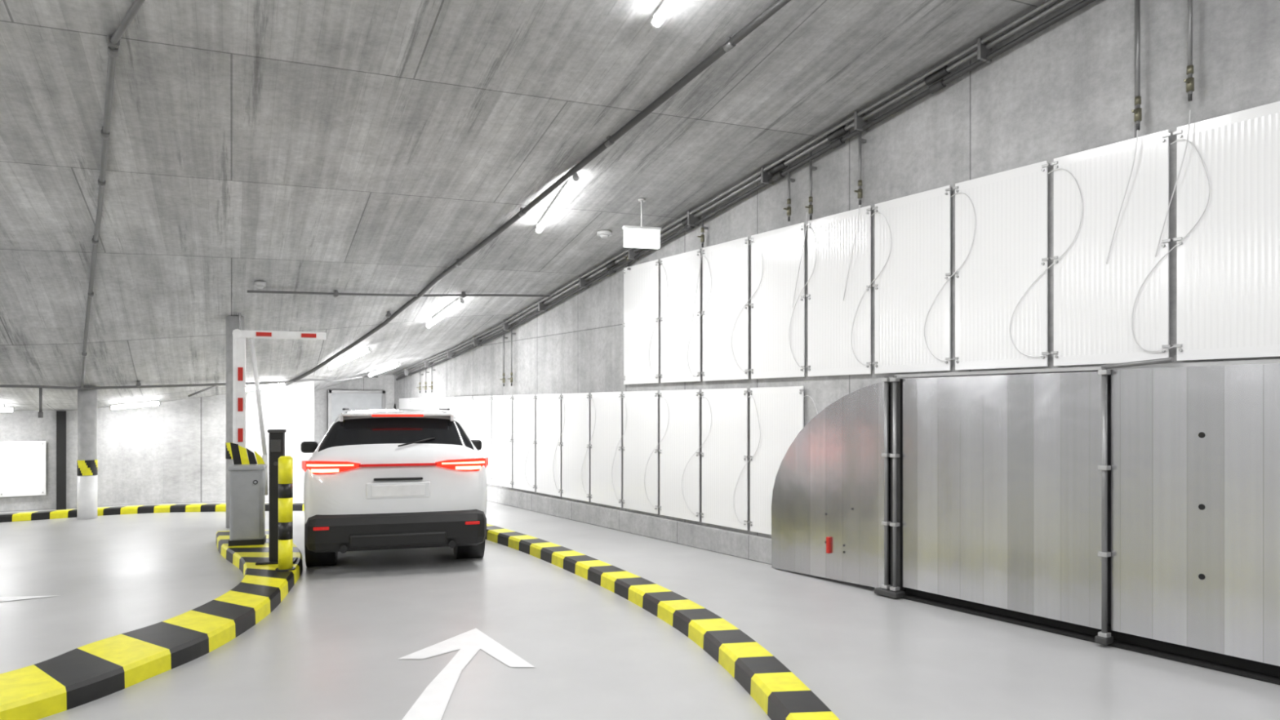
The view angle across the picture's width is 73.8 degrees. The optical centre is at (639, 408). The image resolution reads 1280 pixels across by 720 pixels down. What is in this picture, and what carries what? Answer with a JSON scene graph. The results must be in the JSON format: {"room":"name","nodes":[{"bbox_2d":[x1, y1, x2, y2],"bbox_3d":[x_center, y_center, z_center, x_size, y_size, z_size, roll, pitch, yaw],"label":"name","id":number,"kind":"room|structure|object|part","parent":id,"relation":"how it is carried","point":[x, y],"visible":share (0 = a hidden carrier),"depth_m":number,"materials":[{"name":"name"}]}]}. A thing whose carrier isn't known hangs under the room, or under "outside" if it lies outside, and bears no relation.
{"room":"underground parking garage","nodes":[
{"label":"underground parking garage","id":0,"kind":"room"},
{"bbox_2d":[0,381,314,511],"bbox_3d":[-11.412,0.542,13.099,11.480,2.116,3.550,0,0,-34],"label":"wall","id":1,"kind":"structure","parent":0,"point":[170,451],"depth_m":14.31,"materials":[{"name":"concrete"}]},
{"bbox_2d":[0,440,45,497],"bbox_3d":[-9.585,0.940,13.240,0.600,0.850,0.035,0,0,-34],"label":"wall panel","id":2,"kind":"object","parent":1,"relation":"attached to","point":[22,464],"visible":1,"depth_m":13.24,"materials":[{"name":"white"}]},
{"bbox_2d":[56,410,66,510],"bbox_3d":[-9.151,0.822,13.490,0.130,1.556,0.100,0,0,-34],"label":"sign post","id":3,"kind":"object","parent":1,"relation":"attached to","point":[60,415],"depth_m":13.45,"materials":[{"name":"grey metal"}]},
{"bbox_2d":[314,374,394,444],"bbox_3d":[-6.563,0.420,18.450,2.520,2.360,0.001,0,0,-34],"label":"wall","id":4,"kind":"structure","parent":0,"point":[385,383],"depth_m":18.58,"materials":[{"name":"concrete"}]},
{"bbox_2d":[327,390,385,431],"bbox_3d":[-6.176,0.608,18.609,1.230,1.985,0.102,0,0,-34],"label":"door","id":5,"kind":"structure","parent":4,"relation":"in","point":[337,400],"depth_m":18.53,"materials":[{"name":"metal"}]},
{"bbox_2d":[0,0,1060,410],"bbox_3d":[-4.429,-2.121,4.862,14.000,4.832,25.000,0,0,-34],"label":"ceiling","id":6,"kind":"structure","parent":0,"point":[343,146],"depth_m":7.60,"materials":[{"name":"concrete"}]},
{"bbox_2d":[0,404,14,412],"bbox_3d":[-9.526,0.000,12.400,0.704,0.114,0.066,0,0,-34],"label":"ceiling lamp","id":7,"kind":"object","parent":6,"relation":"attached to","point":[3,408],"visible":1,"depth_m":12.53,"materials":[{"name":"white plastic"}]},
{"bbox_2d":[109,399,160,409],"bbox_3d":[-8.016,-0.059,13.553,0.704,0.181,0.066,0,0,-29],"label":"ceiling lamp","id":8,"kind":"object","parent":6,"relation":"hanging from","point":[153,402],"visible":1,"depth_m":13.53,"materials":[{"name":"white plastic"}]},
{"bbox_2d":[253,280,266,288],"bbox_3d":[-4.765,-1.542,10.700,0.140,0.080,0.140,0,0,-34],"label":"smoke detector","id":9,"kind":"object","parent":6,"relation":"attached to","point":[260,285],"visible":1,"depth_m":10.65,"materials":[{"name":"white plastic"}]},
{"bbox_2d":[245,380,286,391],"bbox_3d":[-6.229,-0.353,13.989,0.792,0.214,0.066,0,0,-18],"label":"ceiling lamp","id":10,"kind":"object","parent":6,"relation":"hanging from","point":[249,388],"visible":0.5,"depth_m":13.99,"materials":[{"name":"white plastic"}]},
{"bbox_2d":[328,346,372,369],"bbox_3d":[-4.682,-0.802,13.757,0.889,0.361,0.066,0,0,25],"label":"ceiling lamp","id":11,"kind":"object","parent":6,"relation":"hanging from","point":[367,349],"visible":1,"depth_m":13.72,"materials":[{"name":"white plastic"}]},
{"bbox_2d":[368,361,400,377],"bbox_3d":[-5.046,-0.762,16.816,0.066,0.267,1.280,0,0,-43],"label":"ceiling lamp","id":12,"kind":"object","parent":6,"relation":"hanging from","point":[393,365],"visible":1,"depth_m":16.75,"materials":[{"name":"white plastic"}]},
{"bbox_2d":[0,0,791,417],"bbox_3d":[-3.624,-2.011,5.459,12.003,4.822,24.110,0,0,-34],"label":"conduit","id":13,"kind":"object","parent":6,"relation":"attached to","point":[113,42],"visible":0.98,"depth_m":8.73,"materials":[{"name":"metal"}]},
{"bbox_2d":[425,297,464,328],"bbox_3d":[-2.910,-1.405,12.688,0.066,0.358,1.192,0,0,-38],"label":"ceiling lamp","id":14,"kind":"object","parent":6,"relation":"hanging from","point":[459,302],"visible":0.94,"depth_m":12.62,"materials":[{"name":"white plastic"}]},
{"bbox_2d":[535,173,579,234],"bbox_3d":[-0.895,-2.151,9.057,0.066,0.323,1.498,0,0,-21],"label":"ceiling lamp","id":15,"kind":"object","parent":6,"relation":"hanging from","point":[575,178],"visible":0.96,"depth_m":8.93,"materials":[{"name":"white plastic"}]},
{"bbox_2d":[596,230,612,238],"bbox_3d":[-0.426,-2.076,10.221,0.180,0.070,0.180,0,0,-34],"label":"smoke detector","id":16,"kind":"object","parent":6,"relation":"attached to","point":[602,233],"visible":1,"depth_m":10.17,"materials":[{"name":"white plastic"}]},
{"bbox_2d":[622,198,661,248],"bbox_3d":[0.020,-2.013,9.300,0.420,0.530,0.090,0,0,-14],"label":"exit sign","id":17,"kind":"object","parent":6,"relation":"hanging from","point":[634,237],"visible":1,"depth_m":9.27,"materials":[{"name":"white plastic"}]},
{"bbox_2d":[650,0,679,29],"bbox_3d":[0.370,-2.779,5.317,0.066,0.299,1.333,0,0,-24],"label":"ceiling lamp","id":18,"kind":"object","parent":6,"relation":"hanging from","point":[666,6],"visible":1,"depth_m":5.78,"materials":[{"name":"white plastic"}]},
{"bbox_2d":[0,500,1279,719],"bbox_3d":[-4.429,1.600,4.861,14.000,0.001,25.000,0,0,-34],"label":"floor","id":19,"kind":"structure","parent":0,"point":[332,648],"depth_m":5.94,"materials":[{"name":"grey concrete"}]},
{"bbox_2d":[0,595,60,601],"bbox_3d":[-5.832,1.596,6.511,2.343,0.001,0.890,0,0,-34],"label":"floor marking","id":20,"kind":"object","parent":19,"relation":"on","point":[2,598],"depth_m":7.17,"materials":[{"name":"white paint"}]},
{"bbox_2d":[76,386,97,519],"bbox_3d":[-8.020,0.642,12.380,0.252,1.916,0.252,0,0,-34],"label":"column","id":21,"kind":"structure","parent":19,"relation":"on","point":[87,461],"depth_m":12.28,"materials":[{"name":"concrete"}]},
{"bbox_2d":[0,529,302,719],"bbox_3d":[-3.937,1.540,6.309,2.227,0.120,8.197,0,0,-1],"label":"kerb","id":22,"kind":"object","parent":19,"relation":"on","point":[95,670],"visible":0.9,"depth_m":5.32,"materials":[{"name":"yellow paint"}]},
{"bbox_2d":[227,328,325,546],"bbox_3d":[-4.028,0.300,9.501,0.995,2.360,0.463,0,0,-20],"label":"gate","id":23,"kind":"object","parent":22,"relation":"on","point":[248,477],"visible":1,"depth_m":9.47,"materials":[{"name":"white metal"}]},
{"bbox_3d":[-4.461,-0.005,9.504,0.138,1.730,0.160,0,0,-20],"label":"raised arm","id":24,"kind":"part","parent":23,"relation":"part of","materials":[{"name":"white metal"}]},
{"bbox_3d":[-4.364,0.510,9.497,0.360,0.260,0.001,0,0,-20],"label":"hazard plate","id":25,"kind":"part","parent":23,"relation":"part of","materials":[{"name":"yellow metal"}]},
{"bbox_3d":[-4.337,0.071,9.592,0.282,1.818,0.060,0,0,-20],"label":"link rod","id":26,"kind":"part","parent":23,"relation":"part of","materials":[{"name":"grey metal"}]},
{"bbox_2d":[255,429,297,564],"bbox_3d":[-3.490,0.843,8.200,0.340,1.275,0.240,0,0,-14],"label":"post","id":27,"kind":"object","parent":22,"relation":"on","point":[276,437],"visible":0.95,"depth_m":8.15,"materials":[{"name":"black metal"}]},
{"bbox_2d":[275,456,295,571],"bbox_3d":[-3.250,0.960,7.820,0.170,1.040,0.170,0,0,0],"label":"bollard","id":28,"kind":"object","parent":22,"relation":"on","point":[285,463],"visible":1,"depth_m":7.77,"materials":[{"name":"yellow paint"}]},
{"bbox_2d":[0,502,303,522],"bbox_3d":[-8.768,1.550,11.989,8.880,0.100,1.253,0,0,-24],"label":"kerb","id":29,"kind":"object","parent":19,"relation":"on","point":[41,515],"visible":0.6,"depth_m":12.90,"materials":[{"name":"yellow paint"}]},
{"bbox_2d":[225,315,244,528],"bbox_3d":[-5.460,0.183,11.500,0.232,2.834,0.232,0,0,-11],"label":"column","id":30,"kind":"structure","parent":19,"relation":"on","point":[232,322],"depth_m":11.39,"materials":[{"name":"concrete"}]},
{"bbox_2d":[300,404,488,566],"bbox_3d":[-2.940,0.786,10.231,2.200,1.678,4.318,0,0,-17],"label":"car","id":31,"kind":"object","parent":19,"relation":"on","point":[377,479],"visible":1,"depth_m":8.36,"materials":[{"name":"white paint"}]},
{"bbox_3d":[-2.346,0.800,8.287,0.500,0.110,0.010,0,0,-17],"label":"number plate","id":32,"kind":"part","parent":31,"relation":"part of","materials":[{"name":"white plastic"}]},
{"bbox_2d":[399,628,533,719],"bbox_3d":[-1.144,1.596,4.749,1.518,0.001,2.451,0,0,-34],"label":"arrow marking","id":33,"kind":"object","parent":19,"relation":"on","point":[431,704],"depth_m":5.37,"materials":[{"name":"white paint"}]},
{"bbox_2d":[485,523,839,719],"bbox_3d":[-0.528,1.540,7.441,1.112,0.120,10.171,0,0,-22],"label":"kerb","id":34,"kind":"object","parent":19,"relation":"on","point":[781,695],"visible":0.79,"depth_m":5.78,"materials":[{"name":"yellow paint"}]},
{"bbox_2d":[771,382,890,587],"bbox_3d":[1.768,0.680,7.942,0.187,1.820,1.455,0,0,-34],"label":"plate","id":35,"kind":"object","parent":19,"relation":"on","point":[828,500],"visible":0.99,"depth_m":7.77,"materials":[{"name":"metal"}]},
{"bbox_2d":[874,357,1173,644],"bbox_3d":[2.725,0.634,6.371,0.170,1.911,2.361,0,0,-34],"label":"tubes","id":36,"kind":"object","parent":19,"relation":"on","point":[895,590],"visible":1,"depth_m":7.17,"materials":[{"name":"metal"}]},
{"bbox_2d":[900,586,1279,684],"bbox_3d":[3.736,1.545,5.002,0.160,0.110,5.500,0,0,-34],"label":"rail","id":37,"kind":"object","parent":19,"relation":"on","point":[1260,671],"visible":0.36,"depth_m":5.71,"materials":[{"name":"black metal"}]},
{"bbox_2d":[902,371,1111,629],"bbox_3d":[2.721,0.625,6.495,0.120,1.750,1.680,0,0,-34],"label":"metal panel","id":38,"kind":"object","parent":37,"relation":"on","point":[1002,477],"visible":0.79,"depth_m":6.37,"materials":[{"name":"silver metal"}]},
{"bbox_2d":[1111,363,1279,666],"bbox_3d":[4.216,0.615,4.240,0.124,1.750,3.640,0,0,-34],"label":"metal panel","id":39,"kind":"object","parent":37,"relation":"on","point":[1195,451],"visible":1,"depth_m":5.29,"materials":[{"name":"silver metal"}]},
{"bbox_2d":[392,0,1194,393],"bbox_3d":[1.388,-2.387,8.604,0.158,4.155,24.404,0,0,-34],"label":"pipes","id":40,"kind":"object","parent":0,"point":[984,53],"depth_m":7.85,"materials":[{"name":"grey metal"}]},
{"bbox_2d":[648,265,667,377],"bbox_3d":[0.223,-1.059,10.410,0.006,1.357,0.406,0,0,-34],"label":"hose","id":41,"kind":"object","parent":40,"relation":"attached to","point":[660,265],"visible":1,"depth_m":10.42,"materials":[{"name":"white plastic"}]},
{"bbox_2d":[687,255,711,375],"bbox_3d":[0.675,-1.053,9.730,0.006,1.364,0.456,0,0,-34],"label":"hose","id":42,"kind":"object","parent":40,"relation":"attached to","point":[702,255],"visible":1,"depth_m":9.68,"materials":[{"name":"white plastic"}]},
{"bbox_2d":[731,241,763,371],"bbox_3d":[1.132,-1.065,9.042,0.006,1.357,0.513,0,0,-34],"label":"hose","id":43,"kind":"object","parent":40,"relation":"attached to","point":[753,242],"visible":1,"depth_m":9.02,"materials":[{"name":"white plastic"}]},
{"bbox_2d":[788,227,817,368],"bbox_3d":[1.591,-1.069,8.350,0.006,1.362,0.380,0,0,-34],"label":"hose","id":44,"kind":"object","parent":40,"relation":"attached to","point":[808,228],"visible":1,"depth_m":8.36,"materials":[{"name":"white plastic"}]},
{"bbox_2d":[851,212,891,365],"bbox_3d":[2.066,-1.063,7.635,0.006,1.355,0.464,0,0,-34],"label":"hose","id":45,"kind":"object","parent":40,"relation":"attached to","point":[876,212],"visible":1,"depth_m":7.62,"materials":[{"name":"white plastic"}]},
{"bbox_2d":[394,0,1279,537],"bbox_3d":[1.402,-1.474,8.734,0.001,6.147,25.000,0,0,-34],"label":"wall","id":46,"kind":"structure","parent":0,"point":[1068,87],"depth_m":6.91,"materials":[{"name":"concrete"}]},
{"bbox_2d":[398,398,411,408],"bbox_3d":[-5.070,0.542,18.424,0.052,1.515,0.815,0,0,-34],"label":"wall panel","id":47,"kind":"object","parent":46,"relation":"attached to","point":[404,403],"visible":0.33,"depth_m":18.39,"materials":[{"name":"metal"}]},
{"bbox_2d":[410,397,424,409],"bbox_3d":[-4.609,0.542,17.730,0.052,1.515,0.815,0,0,-34],"label":"wall panel","id":48,"kind":"object","parent":46,"relation":"attached to","point":[417,402],"visible":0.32,"depth_m":17.69,"materials":[{"name":"metal"}]},
{"bbox_2d":[424,397,439,410],"bbox_3d":[-4.148,0.542,17.035,0.052,1.515,0.815,0,0,-34],"label":"wall panel","id":49,"kind":"object","parent":46,"relation":"attached to","point":[433,403],"visible":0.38,"depth_m":17.00,"materials":[{"name":"metal"}]},
{"bbox_2d":[439,396,455,417],"bbox_3d":[-3.686,0.542,16.340,0.052,1.515,0.815,0,0,-34],"label":"wall panel","id":50,"kind":"object","parent":46,"relation":"attached to","point":[446,402],"visible":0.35,"depth_m":16.25,"materials":[{"name":"metal"}]},
{"bbox_2d":[454,395,472,439],"bbox_3d":[-3.225,0.542,15.645,0.052,1.515,0.815,0,0,-34],"label":"wall panel","id":51,"kind":"object","parent":46,"relation":"attached to","point":[465,419],"visible":0.49,"depth_m":15.55,"materials":[{"name":"metal"}]},
{"bbox_2d":[471,395,492,484],"bbox_3d":[-2.763,0.542,14.950,0.052,1.515,0.815,0,0,-34],"label":"wall panel","id":52,"kind":"object","parent":46,"relation":"attached to","point":[482,412],"visible":0.77,"depth_m":14.85,"materials":[{"name":"metal"}]},
{"bbox_2d":[491,395,512,488],"bbox_3d":[-2.302,0.542,14.256,0.052,1.515,0.815,0,0,-34],"label":"wall panel","id":53,"kind":"object","parent":46,"relation":"attached to","point":[502,417],"visible":1,"depth_m":14.22,"materials":[{"name":"metal"}]},
{"bbox_2d":[505,400,517,483],"bbox_3d":[-2.091,0.541,13.894,0.006,1.358,0.465,0,0,-34],"label":"hose","id":54,"kind":"object","parent":53,"relation":"attached to","point":[514,400],"visible":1,"depth_m":13.98,"materials":[{"name":"white plastic"}]},
{"bbox_2d":[511,394,536,492],"bbox_3d":[-1.841,0.542,13.561,0.052,1.515,0.815,0,0,-34],"label":"wall panel","id":55,"kind":"object","parent":46,"relation":"attached to","point":[524,433],"visible":1,"depth_m":13.53,"materials":[{"name":"metal"}]},
{"bbox_2d":[524,400,542,486],"bbox_3d":[-1.654,0.547,13.236,0.006,1.355,0.614,0,0,-34],"label":"hose","id":56,"kind":"object","parent":55,"relation":"attached to","point":[534,400],"visible":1,"depth_m":13.16,"materials":[{"name":"white plastic"}]},
{"bbox_2d":[534,393,561,496],"bbox_3d":[-1.379,0.542,12.866,0.052,1.515,0.815,0,0,-34],"label":"wall panel","id":57,"kind":"object","parent":46,"relation":"attached to","point":[547,441],"visible":1,"depth_m":12.83,"materials":[{"name":"metal"}]},
{"bbox_2d":[552,398,564,491],"bbox_3d":[-1.193,0.540,12.543,0.006,1.359,0.359,0,0,-34],"label":"hose","id":58,"kind":"object","parent":57,"relation":"attached to","point":[561,398],"visible":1,"depth_m":12.52,"materials":[{"name":"white plastic"}]},
{"bbox_2d":[560,392,590,502],"bbox_3d":[-0.918,0.542,12.171,0.052,1.515,0.815,0,0,-34],"label":"wall panel","id":59,"kind":"object","parent":46,"relation":"attached to","point":[575,442],"visible":1,"depth_m":12.14,"materials":[{"name":"plastic"}]},
{"bbox_2d":[581,398,595,496],"bbox_3d":[-0.713,0.543,11.820,0.006,1.355,0.388,0,0,-34],"label":"hose","id":60,"kind":"object","parent":59,"relation":"attached to","point":[590,398],"visible":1,"depth_m":11.81,"materials":[{"name":"white plastic"}]},
{"bbox_2d":[589,391,622,507],"bbox_3d":[-0.457,0.542,11.477,0.052,1.515,0.815,0,0,-34],"label":"wall panel","id":61,"kind":"object","parent":46,"relation":"attached to","point":[607,433],"visible":1,"depth_m":11.46,"materials":[{"name":"plastic"}]},
{"bbox_2d":[611,396,626,501],"bbox_3d":[-0.274,0.537,11.159,0.006,1.362,0.369,0,0,-34],"label":"hose","id":62,"kind":"object","parent":61,"relation":"attached to","point":[622,397],"visible":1,"depth_m":11.17,"materials":[{"name":"white plastic"}]},
{"bbox_2d":[486,485,771,564],"bbox_3d":[-2.002,1.470,13.796,0.060,0.260,12.700,0,0,-34],"label":"baseboard","id":63,"kind":"structure","parent":46,"relation":"attached to","point":[743,545],"depth_m":10.60,"materials":[{"name":"concrete"}]},
{"bbox_2d":[622,391,658,514],"bbox_3d":[0.005,0.542,10.782,0.052,1.515,0.815,0,0,-34],"label":"wall panel","id":64,"kind":"object","parent":46,"relation":"attached to","point":[640,437],"visible":1,"depth_m":10.76,"materials":[{"name":"metal"}]},
{"bbox_2d":[644,396,669,507],"bbox_3d":[0.201,0.540,10.444,0.006,1.359,0.527,0,0,-34],"label":"hose","id":65,"kind":"object","parent":64,"relation":"attached to","point":[660,397],"visible":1,"depth_m":10.46,"materials":[{"name":"white plastic"}]},
{"bbox_2d":[622,259,659,384],"bbox_3d":[0.014,-1.064,10.769,0.052,1.515,0.815,0,0,-34],"label":"wall panel","id":66,"kind":"object","parent":46,"relation":"attached to","point":[641,283],"depth_m":10.75,"materials":[{"name":"white plastic"}]},
{"bbox_2d":[657,389,700,521],"bbox_3d":[0.466,0.542,10.087,0.052,1.515,0.815,0,0,-34],"label":"wall panel","id":67,"kind":"object","parent":46,"relation":"attached to","point":[681,440],"visible":1,"depth_m":10.07,"materials":[{"name":"plastic"}]},
{"bbox_2d":[681,395,711,514],"bbox_3d":[0.646,0.541,9.774,0.006,1.359,0.564,0,0,-34],"label":"hose","id":68,"kind":"object","parent":67,"relation":"attached to","point":[701,396],"visible":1,"depth_m":9.77,"materials":[{"name":"white plastic"}]},
{"bbox_2d":[658,248,701,382],"bbox_3d":[0.475,-1.064,10.074,0.052,1.515,0.815,0,0,-34],"label":"wall panel","id":69,"kind":"object","parent":46,"relation":"attached to","point":[682,270],"depth_m":10.05,"materials":[{"name":"white plastic"}]},
{"bbox_2d":[700,387,748,530],"bbox_3d":[0.928,0.542,9.393,0.052,1.515,0.815,0,0,-34],"label":"wall panel","id":70,"kind":"object","parent":46,"relation":"attached to","point":[724,453],"visible":1,"depth_m":9.36,"materials":[{"name":"plastic"}]},
{"bbox_2d":[733,395,760,524],"bbox_3d":[1.130,0.552,9.044,0.006,1.361,0.434,0,0,-34],"label":"hose","id":71,"kind":"object","parent":70,"relation":"attached to","point":[749,396],"visible":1,"depth_m":9.03,"materials":[{"name":"white plastic"}]},
{"bbox_2d":[701,236,749,381],"bbox_3d":[0.937,-1.064,9.379,0.052,1.515,0.815,0,0,-34],"label":"wall panel","id":72,"kind":"object","parent":46,"relation":"attached to","point":[728,261],"depth_m":9.35,"materials":[{"name":"white plastic"}]},
{"bbox_2d":[748,386,804,534],"bbox_3d":[1.389,0.542,8.698,0.052,1.515,0.815,0,0,-34],"label":"wall panel","id":73,"kind":"object","parent":46,"relation":"attached to","point":[780,410],"visible":0.66,"depth_m":8.78,"materials":[{"name":"plastic"}]},
{"bbox_2d":[749,222,805,378],"bbox_3d":[1.398,-1.064,8.684,0.052,1.515,0.815,0,0,-34],"label":"wall panel","id":74,"kind":"object","parent":46,"relation":"attached to","point":[771,309],"depth_m":8.66,"materials":[{"name":"white plastic"}]},
{"bbox_2d":[805,205,871,376],"bbox_3d":[1.859,-1.064,7.990,0.052,1.515,0.815,0,0,-34],"label":"wall panel","id":75,"kind":"object","parent":46,"relation":"attached to","point":[830,317],"depth_m":7.96,"materials":[{"name":"white plastic"}]},
{"bbox_2d":[872,185,951,373],"bbox_3d":[2.321,-1.065,7.295,0.052,1.515,0.815,0,0,-34],"label":"wall panel","id":76,"kind":"object","parent":46,"relation":"attached to","point":[917,266],"visible":1,"depth_m":7.27,"materials":[{"name":"plastic"}]},
{"bbox_2d":[924,192,975,361],"bbox_3d":[2.519,-1.060,6.953,0.006,1.355,0.494,0,0,-34],"label":"hose","id":77,"kind":"object","parent":76,"relation":"attached to","point":[957,193],"visible":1,"depth_m":6.93,"materials":[{"name":"white plastic"}]},
{"bbox_2d":[952,160,1048,370],"bbox_3d":[2.782,-1.065,6.600,0.052,1.515,0.815,0,0,-34],"label":"wall panel","id":78,"kind":"object","parent":46,"relation":"attached to","point":[1009,251],"visible":1,"depth_m":6.57,"materials":[{"name":"plastic"}]},
{"bbox_2d":[1008,168,1082,356],"bbox_3d":[2.974,-1.057,6.269,0.006,1.358,0.567,0,0,-34],"label":"hose","id":79,"kind":"object","parent":78,"relation":"attached to","point":[1060,168],"visible":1,"depth_m":6.23,"materials":[{"name":"white plastic"}]},
{"bbox_2d":[894,359,1279,377],"bbox_3d":[3.753,-0.272,5.013,0.160,0.025,5.500,0,0,-34],"label":"rail","id":80,"kind":"object","parent":46,"relation":"attached to","point":[1267,361],"visible":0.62,"depth_m":5.99,"materials":[{"name":"metal"}]},
{"bbox_2d":[1050,129,1170,365],"bbox_3d":[3.244,-1.064,5.905,0.052,1.515,0.815,0,0,-34],"label":"wall panel","id":81,"kind":"object","parent":46,"relation":"attached to","point":[1094,299],"depth_m":5.87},
{"bbox_2d":[1131,138,1209,351],"bbox_3d":[3.447,-1.053,5.556,0.006,1.364,0.478,0,0,-34],"label":"hose","id":82,"kind":"object","parent":81,"relation":"attached to","point":[1183,139],"visible":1,"depth_m":5.53,"materials":[{"name":"white plastic"}]},
{"bbox_2d":[1173,101,1279,360],"bbox_3d":[3.705,-1.064,5.211,0.052,1.515,0.815,0,0,-34],"label":"wall panel","id":83,"kind":"object","parent":46,"relation":"attached to","point":[1228,266],"depth_m":5.28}
]}

